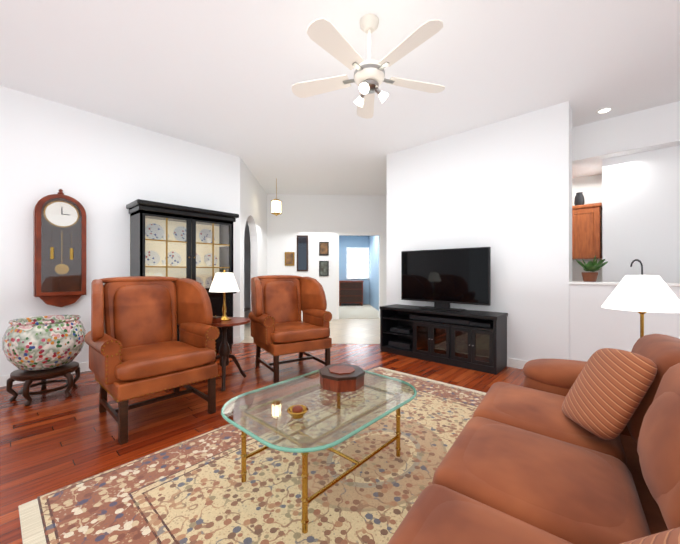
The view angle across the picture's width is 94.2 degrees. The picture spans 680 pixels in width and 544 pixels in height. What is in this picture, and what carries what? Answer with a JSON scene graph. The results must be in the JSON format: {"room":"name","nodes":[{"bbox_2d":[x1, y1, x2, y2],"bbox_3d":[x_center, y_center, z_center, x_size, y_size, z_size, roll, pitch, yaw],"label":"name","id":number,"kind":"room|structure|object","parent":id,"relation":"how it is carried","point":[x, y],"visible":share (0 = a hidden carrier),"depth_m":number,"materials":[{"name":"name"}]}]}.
{"room":"living room","nodes":[
{"label":"living room","id":0,"kind":"room"},
{"bbox_2d":[0,86,239,375],"bbox_3d":[-4.390,-0.376,2.488,0.150,3.150,7.870,0,0,42],"label":"wall","id":1,"kind":"structure","parent":0,"point":[103,171],"depth_m":3.85,"materials":[{"name":"white paint"}]},
{"bbox_2d":[33,189,85,306],"bbox_3d":[-3.167,-0.276,3.586,0.180,1.349,0.440,0,0,42],"label":"wall clock","id":2,"kind":"object","parent":1,"relation":"attached to","point":[59,249],"visible":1,"depth_m":3.52,"materials":[{"name":"brown wood"}]},
{"bbox_2d":[0,336,239,386],"bbox_3d":[-4.329,1.144,2.432,0.015,0.110,7.870,0,0,42],"label":"baseboard","id":3,"kind":"structure","parent":1,"relation":"attached to","point":[84,366],"depth_m":3.78,"materials":[{"name":"white"}]},
{"bbox_2d":[244,221,250,307],"bbox_3d":[-3.343,-0.371,10.392,0.100,3.150,8.000,0,0,42],"label":"wall","id":4,"kind":"structure","parent":0,"point":[247,274],"depth_m":10.59,"materials":[{"name":"white paint"}]},
{"bbox_2d":[240,158,266,341],"bbox_3d":[-1.834,-0.373,6.626,0.150,3.150,2.550,0,0,-3],"label":"wall","id":5,"kind":"structure","parent":0,"point":[253,203],"depth_m":6.57,"materials":[{"name":"white paint"}]},
{"bbox_2d":[0,308,524,543],"bbox_3d":[0.844,1.231,5.256,16.000,0.060,19.000,0,0,42],"label":"floor","id":6,"kind":"structure","parent":0,"point":[53,441],"depth_m":2.62,"materials":[{"name":"brown wood"}]},
{"bbox_2d":[2,315,85,405],"bbox_3d":[-2.855,0.833,3.074,0.593,0.764,0.593,0,0,42],"label":"pot","id":7,"kind":"object","parent":6,"relation":"on","point":[42,348],"visible":1,"depth_m":2.91,"materials":[{"name":"multicoloured ceramic"}]},
{"bbox_2d":[84,276,219,444],"bbox_3d":[-1.599,0.622,2.720,0.882,1.163,0.909,0,0,42],"label":"wingback chair","id":8,"kind":"object","parent":6,"relation":"on","point":[137,349],"visible":1,"depth_m":2.70,"materials":[{"name":"brown leather"}]},
{"bbox_2d":[177,291,233,350],"bbox_3d":[-2.188,0.760,4.480,0.413,0.880,1.250,0,0,42],"label":"base cabinet","id":9,"kind":"object","parent":6,"relation":"on","point":[216,298],"depth_m":4.65,"materials":[{"name":"black paint"}]},
{"bbox_2d":[204,317,249,390],"bbox_3d":[-1.243,0.857,3.396,0.540,0.674,0.540,0,0,42],"label":"pedestal side table","id":10,"kind":"object","parent":6,"relation":"on","point":[224,355],"visible":0.73,"depth_m":3.36,"materials":[{"name":"brown wood"}]},
{"bbox_2d":[212,315,221,323],"bbox_3d":[-1.269,0.480,3.218,0.096,0.076,0.076,0,0,17],"label":"box","id":11,"kind":"object","parent":10,"relation":"on","point":[216,319],"visible":0.81,"depth_m":3.19,"materials":[{"name":"brown wood"}]},
{"bbox_2d":[209,270,238,320],"bbox_3d":[-1.243,0.245,3.396,0.310,0.545,0.310,0,0,42],"label":"brass table lamp","id":12,"kind":"object","parent":10,"relation":"on","point":[224,282],"visible":0.94,"depth_m":3.31,"materials":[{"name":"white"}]},
{"bbox_2d":[18,367,485,543],"bbox_3d":[0.233,1.194,2.068,2.190,0.010,3.190,0,0,42],"label":"oriental rug","id":13,"kind":"object","parent":6,"relation":"on","point":[194,490],"visible":0.65,"depth_m":1.75,"materials":[{"name":"fabric"}]},
{"bbox_2d":[221,370,416,533],"bbox_3d":[-0.085,0.968,1.917,0.817,0.438,1.117,0,0,42],"label":"glass coffee table","id":14,"kind":"object","parent":13,"relation":"on","point":[304,442],"visible":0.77,"depth_m":1.76,"materials":[{"name":"green"}]},
{"bbox_2d":[287,405,307,418],"bbox_3d":[-0.220,0.720,1.635,0.110,0.055,0.110,0,0,42],"label":"dish","id":15,"kind":"object","parent":14,"relation":"on","point":[296,411],"visible":1,"depth_m":1.61,"materials":[{"name":"brown metal"}]},
{"bbox_2d":[319,364,364,392],"bbox_3d":[0.012,0.697,2.099,0.288,0.101,0.288,0,0,32],"label":"box","id":16,"kind":"object","parent":14,"relation":"on","point":[338,378],"visible":1,"depth_m":2.00,"materials":[{"name":"brown wood"}]},
{"bbox_2d":[387,334,679,543],"bbox_3d":[0.920,0.750,1.088,1.051,0.873,2.450,0,0,36],"label":"sofa","id":17,"kind":"object","parent":13,"relation":"on","point":[557,451],"visible":1,"depth_m":1.14,"materials":[{"name":"brown leather"}]},
{"bbox_2d":[248,275,332,383],"bbox_3d":[-0.626,0.622,3.912,0.910,1.163,0.882,0,0,-32],"label":"wingback chair","id":18,"kind":"object","parent":6,"relation":"on","point":[279,304],"visible":0.98,"depth_m":3.88,"materials":[{"name":"brown leather"}]},
{"bbox_2d":[379,304,507,374],"bbox_3d":[1.364,0.860,4.399,1.660,0.680,0.465,0,0,42],"label":"media console","id":19,"kind":"object","parent":6,"relation":"on","point":[476,340],"visible":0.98,"depth_m":4.12,"materials":[{"name":"black wood"}]},
{"bbox_2d":[401,247,490,311],"bbox_3d":[1.412,0.100,4.393,1.270,0.834,0.240,0,0,42],"label":"flat-screen tv","id":20,"kind":"object","parent":19,"relation":"on","point":[442,279],"visible":1,"depth_m":4.32,"materials":[{"name":"black"}]},
{"bbox_2d":[601,259,679,337],"bbox_3d":[2.002,0.557,2.093,0.418,1.285,0.418,0,0,-28],"label":"brass floor lamp","id":21,"kind":"object","parent":6,"relation":"on","point":[642,294],"visible":0.6,"depth_m":2.00,"materials":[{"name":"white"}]},
{"bbox_2d":[240,309,379,343],"bbox_3d":[-0.316,1.201,8.801,5.200,0.004,7.000,0,0,2],"label":"floor","id":22,"kind":"structure","parent":0,"point":[354,331],"depth_m":6.36,"materials":[{"name":"beige tile"}]},
{"bbox_2d":[267,194,386,319],"bbox_3d":[0.720,-0.373,8.096,5.300,3.150,0.170,0,0,-3],"label":"wall","id":23,"kind":"structure","parent":0,"point":[317,219],"depth_m":7.97,"materials":[{"name":"white paint"}]},
{"bbox_2d":[285,252,293,265],"bbox_3d":[-1.263,-0.328,7.914,0.240,0.340,0.031,0,0,-3],"label":"framed picture","id":24,"kind":"object","parent":23,"relation":"attached to","point":[289,258],"visible":1,"depth_m":7.90,"materials":[{"name":"gold metal"}]},
{"bbox_2d":[297,235,307,270],"bbox_3d":[-0.943,-0.468,7.930,0.280,0.900,0.031,0,0,-3],"label":"mirror","id":25,"kind":"object","parent":23,"relation":"attached to","point":[302,252],"visible":0.96,"depth_m":7.91,"materials":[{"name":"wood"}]},
{"bbox_2d":[319,242,328,254],"bbox_3d":[-0.404,-0.588,7.957,0.240,0.340,0.031,0,0,-3],"label":"framed picture","id":26,"kind":"object","parent":23,"relation":"attached to","point":[323,248],"visible":1,"depth_m":7.94,"materials":[{"name":"black"}]},
{"bbox_2d":[319,261,328,275],"bbox_3d":[-0.404,-0.088,7.957,0.240,0.380,0.031,0,0,-3],"label":"framed picture","id":27,"kind":"object","parent":23,"relation":"attached to","point":[323,268],"visible":0.89,"depth_m":7.94,"materials":[{"name":"black"}]},
{"bbox_2d":[0,0,679,195],"bbox_3d":[0.844,-1.999,5.258,16.000,0.100,19.000,0,0,42],"label":"ceiling","id":28,"kind":"structure","parent":0,"point":[222,75],"depth_m":3.03,"materials":[{"name":"white paint"}]},
{"bbox_2d":[271,179,281,215],"bbox_3d":[-1.325,-1.558,6.586,0.220,0.780,0.191,0,0,42],"label":"lantern pendant light","id":29,"kind":"object","parent":28,"relation":"hanging from","point":[276,206],"visible":1,"depth_m":6.52,"materials":[{"name":"white glass"}]},
{"bbox_2d":[292,14,444,118],"bbox_3d":[0.211,-1.640,2.419,1.268,0.620,1.244,0,0,42],"label":"ceiling fan","id":30,"kind":"object","parent":28,"relation":"hanging from","point":[369,73],"visible":1,"depth_m":2.36,"materials":[{"name":"beige"}]},
{"bbox_2d":[595,107,613,113],"bbox_3d":[3.190,-1.945,3.811,0.170,0.008,0.170,0,0,42],"label":"recessed light","id":31,"kind":"object","parent":28,"relation":"in","point":[604,110],"visible":1,"depth_m":3.81,"materials":[{"name":"white"}]},
{"bbox_2d":[339,304,378,318],"bbox_3d":[0.400,1.195,9.891,1.640,0.008,3.550,0,0,-3],"label":"floor","id":32,"kind":"structure","parent":0,"point":[357,311],"depth_m":9.29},
{"bbox_2d":[339,281,363,305],"bbox_3d":[0.377,0.753,11.339,0.880,0.877,0.557,0,0,-3],"label":"dresser","id":33,"kind":"object","parent":32,"relation":"on","point":[350,291],"visible":0.98,"depth_m":11.09,"materials":[{"name":"brown wood"}]},
{"bbox_2d":[339,236,378,310],"bbox_3d":[0.376,-0.097,10.366,4.342,2.600,4.342,0,0,42],"label":"wall","id":34,"kind":"structure","parent":0,"point":[371,290],"depth_m":11.60,"materials":[{"name":"blue paint"}]},
{"bbox_2d":[346,247,368,278],"bbox_3d":[0.664,-0.321,11.617,0.860,1.170,0.030,0,0,-3],"label":"bedroom window","id":35,"kind":"structure","parent":34,"relation":"in","point":[357,262],"depth_m":11.61,"materials":[{"name":"white glass"}]},
{"bbox_2d":[387,101,571,360],"bbox_3d":[1.790,-0.374,4.537,2.470,3.150,0.300,0,0,42],"label":"wall","id":36,"kind":"structure","parent":0,"point":[502,189],"depth_m":4.02,"materials":[{"name":"white paint"}]},
{"bbox_2d":[507,358,527,368],"bbox_3d":[1.685,1.145,4.419,2.470,0.110,0.015,0,0,42],"label":"baseboard","id":37,"kind":"structure","parent":36,"relation":"attached to","point":[516,363],"depth_m":3.95,"materials":[{"name":"white"}]},
{"bbox_2d":[572,174,601,281],"bbox_3d":[4.292,-0.149,4.634,6.050,2.700,0.100,0,0,42],"label":"wall","id":38,"kind":"structure","parent":0,"point":[590,187],"depth_m":4.95,"materials":[{"name":"white paint"}]},
{"bbox_2d":[572,203,601,259],"bbox_3d":[3.682,-0.599,4.869,0.520,0.800,0.360,0,0,42],"label":"upper cabinet","id":39,"kind":"object","parent":38,"relation":"attached to","point":[586,231],"depth_m":4.67,"materials":[{"name":"brown wood"}]},
{"bbox_2d":[569,284,679,361],"bbox_3d":[3.997,0.669,2.466,3.580,1.060,0.150,0,0,42],"label":"wall","id":40,"kind":"structure","parent":0,"point":[594,326],"depth_m":3.41,"materials":[{"name":"white paint"}]},
{"bbox_2d":[569,281,679,286],"bbox_3d":[3.997,0.124,2.466,3.580,0.030,0.210,0,0,42],"label":"trim","id":41,"kind":"structure","parent":40,"relation":"on","point":[612,283],"depth_m":3.40,"materials":[{"name":"white paint"}]},
{"bbox_2d":[575,255,607,281],"bbox_3d":[2.809,-0.043,3.540,0.292,0.301,0.320,0,0,42],"label":"potted plant","id":42,"kind":"object","parent":41,"relation":"on","point":[593,267],"visible":1,"depth_m":3.50,"materials":[{"name":"green plant"}]},
{"bbox_2d":[572,101,679,178],"bbox_3d":[4.832,-1.724,5.225,6.040,0.450,3.700,0,0,42],"label":"ceiling soffit","id":43,"kind":"structure","parent":0,"point":[594,144],"depth_m":3.93,"materials":[{"name":"white paint"}]},
{"bbox_2d":[602,145,679,282],"bbox_3d":[4.999,-0.150,3.388,3.330,2.700,0.800,0,0,42],"label":"wall","id":44,"kind":"structure","parent":0,"point":[641,206],"depth_m":3.95,"materials":[{"name":"white paint"}]}
]}

